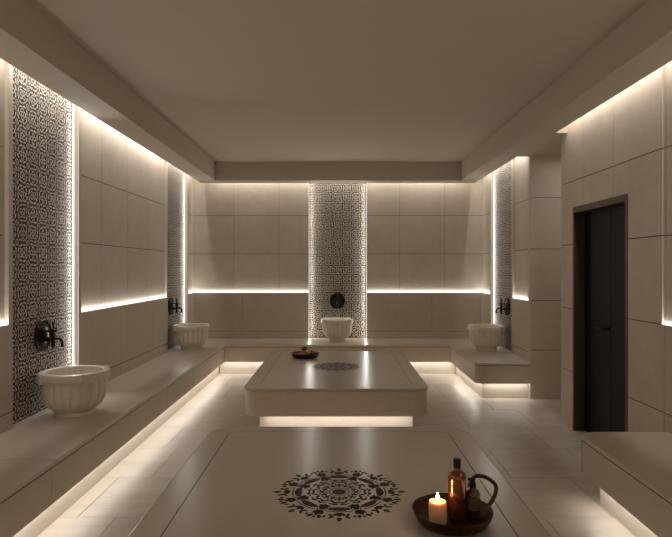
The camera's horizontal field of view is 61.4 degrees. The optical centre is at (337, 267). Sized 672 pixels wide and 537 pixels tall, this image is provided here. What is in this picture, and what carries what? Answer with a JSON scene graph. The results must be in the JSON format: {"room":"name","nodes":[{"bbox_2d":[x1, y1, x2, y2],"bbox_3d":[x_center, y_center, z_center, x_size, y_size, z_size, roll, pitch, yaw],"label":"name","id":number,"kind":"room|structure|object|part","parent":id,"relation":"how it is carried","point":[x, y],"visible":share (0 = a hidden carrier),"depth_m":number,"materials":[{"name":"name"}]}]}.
{"room":"spa","nodes":[
{"label":"spa","id":0,"kind":"room"},
{"bbox_2d":[0,58,194,433],"bbox_3d":[-2.475,-0.026,3.900,0.250,3.267,11.200,0,0,0],"label":"wall","id":1,"kind":"structure","parent":0,"point":[121,186],"depth_m":5.87,"materials":[{"name":"tile"}]},
{"bbox_2d":[11,66,71,423],"bbox_3d":[-2.406,-0.252,4.610,0.008,2.817,1.040,0,0,0],"label":"tile panel","id":2,"kind":"object","parent":1,"relation":"attached to","point":[42,118],"visible":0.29,"depth_m":4.54,"materials":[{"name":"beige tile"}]},
{"bbox_2d":[34,319,63,350],"bbox_3d":[-2.314,0.547,4.600,0.176,0.263,0.263,0,0,0],"label":"tap","id":3,"kind":"object","parent":2,"relation":"attached to","point":[45,334],"visible":1,"depth_m":4.59,"materials":[{"name":"black metal"}]},
{"bbox_3d":[-2.271,0.602,4.600,0.090,0.081,0.026,0,0,0],"label":"spout","id":4,"kind":"part","parent":3,"relation":"part of","materials":[{"name":"black metal"}]},
{"bbox_2d":[72,103,73,365],"bbox_3d":[-2.395,-0.219,5.116,0.010,2.748,0.016,0,0,0],"label":"light strip","id":5,"kind":"object","parent":1,"relation":"attached to","point":[72,103],"visible":0.89,"depth_m":5.11,"materials":[{"name":"white plastic"}]},
{"bbox_2d":[0,0,217,182],"bbox_3d":[-2.070,-1.516,3.724,0.280,0.287,10.847,0,0,0],"label":"ceiling soffit","id":6,"kind":"structure","parent":1,"relation":"attached to","point":[30,42],"depth_m":4.45,"materials":[{"name":"paint"}]},
{"bbox_2d":[81,297,165,311],"bbox_3d":[-2.364,0.404,6.470,0.016,0.006,2.580,0,0,0],"label":"light strip","id":7,"kind":"object","parent":1,"relation":"attached to","point":[164,297],"visible":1,"depth_m":6.06,"materials":[{"name":"white plastic"}]},
{"bbox_2d":[168,163,183,349],"bbox_3d":[-2.406,-0.252,8.320,0.008,2.817,1.020,0,0,0],"label":"tile panel","id":8,"kind":"object","parent":1,"relation":"attached to","point":[175,176],"visible":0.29,"depth_m":8.37,"materials":[{"name":"beige tile"}]},
{"bbox_2d":[168,297,182,314],"bbox_3d":[-2.314,0.547,8.120,0.176,0.263,0.263,0,0,0],"label":"tap","id":9,"kind":"object","parent":8,"relation":"attached to","point":[171,303],"visible":0.99,"depth_m":8.11,"materials":[{"name":"black metal"}]},
{"bbox_2d":[184,173,184,322],"bbox_3d":[-2.395,-0.219,8.816,0.010,2.748,0.016,0,0,0],"label":"light strip","id":10,"kind":"object","parent":1,"relation":"attached to","point":[184,173],"visible":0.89,"depth_m":8.81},
{"bbox_2d":[37,374,634,536],"bbox_3d":[0.800,1.657,3.825,6.800,0.100,11.350,0,0,0],"label":"floor","id":11,"kind":"structure","parent":0,"point":[527,440],"depth_m":4.85,"materials":[{"name":"stone"}]},
{"bbox_2d":[0,339,232,536],"bbox_3d":[-2.025,1.382,3.790,0.650,0.450,10.980,0,0,0],"label":"stone bench","id":12,"kind":"object","parent":11,"relation":"on","point":[48,462],"visible":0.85,"depth_m":4.13,"materials":[{"name":"grey stone"}]},
{"bbox_2d":[36,365,110,417],"bbox_3d":[-2.096,0.984,4.510,0.519,0.347,0.519,0,0,0],"label":"washbasin","id":13,"kind":"object","parent":12,"relation":"on","point":[74,391],"visible":1,"depth_m":4.34,"materials":[{"name":"stone"}]},
{"bbox_3d":[-2.096,0.999,4.510,0.482,0.254,0.482,0,0,0],"label":"bowl","id":14,"kind":"part","parent":13,"relation":"part of","materials":[{"name":"stone"}]},
{"bbox_2d":[172,323,209,349],"bbox_3d":[-2.110,0.984,8.130,0.519,0.347,0.519,0,0,0],"label":"washbasin","id":15,"kind":"object","parent":12,"relation":"on","point":[190,336],"visible":1,"depth_m":7.95,"materials":[{"name":"stone"}]},
{"bbox_3d":[-2.110,0.999,8.130,0.482,0.254,0.482,0,0,0],"label":"bowl","id":16,"kind":"part","parent":15,"relation":"part of","materials":[{"name":"stone"}]},
{"bbox_2d":[244,351,427,426],"bbox_3d":[-0.018,1.382,6.650,1.810,0.451,2.450,0,0,0],"label":"stone slab","id":17,"kind":"object","parent":11,"relation":"on","point":[332,388],"visible":1,"depth_m":5.58,"materials":[{"name":"beige stone"}]},
{"bbox_2d":[291,351,318,358],"bbox_3d":[-0.426,1.127,7.330,0.366,0.058,0.366,0,0,0],"label":"copper tray","id":18,"kind":"object","parent":17,"relation":"on","point":[294,355],"visible":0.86,"depth_m":7.20,"materials":[{"name":"brown metal"}]},
{"bbox_2d":[300,346,308,354],"bbox_3d":[-0.432,1.078,7.330,0.120,0.139,0.120,0,0,0],"label":"copper pot","id":19,"kind":"object","parent":18,"relation":"in","point":[304,351],"visible":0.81,"depth_m":7.30,"materials":[{"name":"brown metal"}]},
{"bbox_2d":[220,339,454,373],"bbox_3d":[-0.010,1.382,8.880,3.560,0.450,0.800,0,0,0],"label":"stone bench","id":20,"kind":"object","parent":11,"relation":"on","point":[242,356],"visible":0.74,"depth_m":8.48,"materials":[{"name":"grey stone"}]},
{"bbox_2d":[321,317,352,340],"bbox_3d":[-0.015,0.984,9.060,0.519,0.347,0.519,0,0,0],"label":"washbasin","id":21,"kind":"object","parent":20,"relation":"on","point":[334,329],"visible":1,"depth_m":8.87,"materials":[{"name":"stone"}]},
{"bbox_3d":[-0.015,0.999,9.060,0.482,0.254,0.482,0,0,0],"label":"bowl","id":22,"kind":"part","parent":21,"relation":"part of","materials":[{"name":"stone"}]},
{"bbox_2d":[127,427,550,536],"bbox_3d":[0.006,1.382,2.925,1.840,0.451,2.430,0,0,0],"label":"stone slab","id":23,"kind":"object","parent":11,"relation":"on","point":[238,481],"visible":1,"depth_m":3.02,"materials":[{"name":"beige stone"}]},
{"bbox_2d":[412,474,497,535],"bbox_3d":[0.555,1.085,2.601,0.430,0.143,0.399,0,0,0],"label":"copper tray","id":24,"kind":"object","parent":23,"relation":"on","point":[420,506],"visible":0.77,"depth_m":2.57,"materials":[{"name":"brown metal"}]},
{"bbox_2d":[429,492,446,524],"bbox_3d":[0.449,1.079,2.548,0.080,0.138,0.080,0,0,0],"label":"candle","id":25,"kind":"object","parent":24,"relation":"on","point":[437,506],"visible":0.91,"depth_m":2.52,"materials":[{"name":"white wax"}]},
{"bbox_3d":[0.523,1.127,2.585,0.366,0.058,0.366,0,0,0],"label":"dish","id":26,"kind":"part","parent":24,"relation":"part of","materials":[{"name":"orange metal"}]},
{"bbox_2d":[448,458,465,521],"bbox_3d":[0.545,1.011,2.592,0.083,0.274,0.083,0,0,0],"label":"bottle","id":27,"kind":"object","parent":24,"relation":"on","point":[456,477],"visible":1,"depth_m":2.56,"materials":[{"name":"brown glass"}]},
{"bbox_2d":[466,477,479,519],"bbox_3d":[0.621,1.057,2.612,0.070,0.182,0.071,0,0,0],"label":"bottle","id":28,"kind":"object","parent":24,"relation":"on","point":[472,493],"visible":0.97,"depth_m":2.58,"materials":[{"name":"brown glass"}]},
{"bbox_3d":[0.692,1.067,2.724,0.136,0.106,0.156,0,0,-45],"label":"handle","id":29,"kind":"part","parent":24,"relation":"part of","materials":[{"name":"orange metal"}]},
{"bbox_2d":[442,339,530,397],"bbox_3d":[2.015,1.382,8.080,0.670,0.450,2.400,0,0,0],"label":"stone bench","id":30,"kind":"object","parent":11,"relation":"on","point":[499,373],"visible":0.88,"depth_m":6.99,"materials":[{"name":"grey stone"}]},
{"bbox_2d":[467,324,504,350],"bbox_3d":[2.100,0.984,8.020,0.519,0.347,0.519,0,0,0],"label":"washbasin","id":31,"kind":"object","parent":30,"relation":"on","point":[485,337],"visible":1,"depth_m":7.84,"materials":[{"name":"stone"}]},
{"bbox_3d":[2.100,0.999,8.020,0.482,0.254,0.482,0,0,0],"label":"bowl","id":32,"kind":"part","parent":31,"relation":"part of","materials":[{"name":"stone"}]},
{"bbox_2d":[582,432,671,536],"bbox_3d":[2.002,1.382,1.150,0.655,0.450,5.700,0,0,0],"label":"stone bench","id":33,"kind":"object","parent":11,"relation":"on","point":[632,471],"visible":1,"depth_m":3.43,"materials":[{"name":"grey stone"}]},
{"bbox_2d":[27,0,648,161],"bbox_3d":[0.800,-1.567,3.825,6.800,0.387,11.350,0,0,0],"label":"ceiling","id":34,"kind":"structure","parent":0,"point":[241,80],"depth_m":4.64,"materials":[{"name":"paint"}]},
{"bbox_2d":[193,178,482,338],"bbox_3d":[0.000,-0.026,9.390,5.200,3.267,0.220,0,0,0],"label":"wall","id":35,"kind":"structure","parent":0,"point":[248,237],"depth_m":9.31,"materials":[{"name":"tile"}]},
{"bbox_2d":[195,292,308,292],"bbox_3d":[-1.415,0.404,9.294,1.870,0.006,0.016,0,0,0],"label":"light strip","id":36,"kind":"object","parent":35,"relation":"attached to","point":[195,292],"visible":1,"depth_m":9.29,"materials":[{"name":"white plastic"}]},
{"bbox_2d":[309,183,365,337],"bbox_3d":[-0.005,-0.252,9.336,0.950,2.817,0.008,0,0,0],"label":"tile panel","id":37,"kind":"object","parent":35,"relation":"attached to","point":[337,211],"visible":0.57,"depth_m":9.33,"materials":[{"name":"beige tile"}]},
{"bbox_2d":[329,293,344,308],"bbox_3d":[-0.010,0.542,9.243,0.263,0.263,0.176,0,0,0],"label":"tap","id":38,"kind":"object","parent":37,"relation":"attached to","point":[337,300],"visible":1,"depth_m":9.32,"materials":[{"name":"black metal"}]},
{"bbox_2d":[215,162,460,182],"bbox_3d":[0.000,-1.516,9.007,3.860,0.287,0.280,0,0,0],"label":"ceiling soffit","id":39,"kind":"structure","parent":35,"relation":"attached to","point":[225,172],"depth_m":8.87,"materials":[{"name":"paint"}]},
{"bbox_2d":[366,183,366,337],"bbox_3d":[0.467,-0.219,9.316,0.005,2.748,0.012,0,0,0],"label":"light strip","id":40,"kind":"object","parent":35,"relation":"attached to","point":[366,183],"visible":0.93,"depth_m":9.31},
{"bbox_2d":[367,292,480,292],"bbox_3d":[1.410,0.404,9.294,1.880,0.006,0.016,0,0,0],"label":"light strip","id":41,"kind":"object","parent":35,"relation":"attached to","point":[367,292],"visible":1,"depth_m":9.29,"materials":[{"name":"white plastic"}]},
{"bbox_2d":[528,156,561,398],"bbox_3d":[3.276,0.117,6.450,1.848,2.980,1.300,0,0,0],"label":"wall","id":42,"kind":"structure","parent":0,"point":[545,171],"depth_m":6.93,"materials":[{"name":"tile"}]},
{"bbox_2d":[481,61,671,433],"bbox_3d":[2.465,-0.026,3.820,0.270,3.267,11.040,0,0,0],"label":"wall","id":43,"kind":"structure","parent":0,"point":[623,145],"depth_m":4.54,"materials":[{"name":"tile"}]},
{"bbox_2d":[494,171,494,323],"bbox_3d":[2.395,-0.219,8.686,0.010,2.748,0.016,0,0,0],"label":"light strip","id":44,"kind":"object","parent":43,"relation":"attached to","point":[494,171],"visible":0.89,"depth_m":8.68,"materials":[{"name":"white plastic"}]},
{"bbox_2d":[495,161,511,350],"bbox_3d":[2.406,-0.252,8.185,0.008,2.817,1.030,0,0,0],"label":"tile panel","id":45,"kind":"object","parent":43,"relation":"attached to","point":[502,174],"visible":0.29,"depth_m":8.21,"materials":[{"name":"beige tile"}]},
{"bbox_2d":[495,298,509,315],"bbox_3d":[2.314,0.547,8.020,0.176,0.263,0.263,0,0,0],"label":"tap","id":46,"kind":"object","parent":45,"relation":"attached to","point":[506,304],"visible":1,"depth_m":8.01,"materials":[{"name":"black metal"}]},
{"bbox_2d":[458,0,671,182],"bbox_3d":[2.070,-1.516,3.724,0.280,0.287,10.847,0,0,0],"label":"ceiling soffit","id":47,"kind":"structure","parent":43,"relation":"attached to","point":[641,45],"depth_m":4.48,"materials":[{"name":"paint"}]},
{"bbox_2d":[573,193,627,431],"bbox_3d":[2.397,0.503,5.080,0.146,2.207,1.060,0,0,0],"label":"door","id":48,"kind":"structure","parent":43,"relation":"in","point":[600,228],"depth_m":5.22,"materials":[{"name":"black wood"}]},
{"bbox_3d":[2.398,0.547,5.137,0.065,0.052,0.166,0,0,0],"label":"handle","id":49,"kind":"part","parent":48,"relation":"part of","materials":[{"name":"black metal"}]}
]}

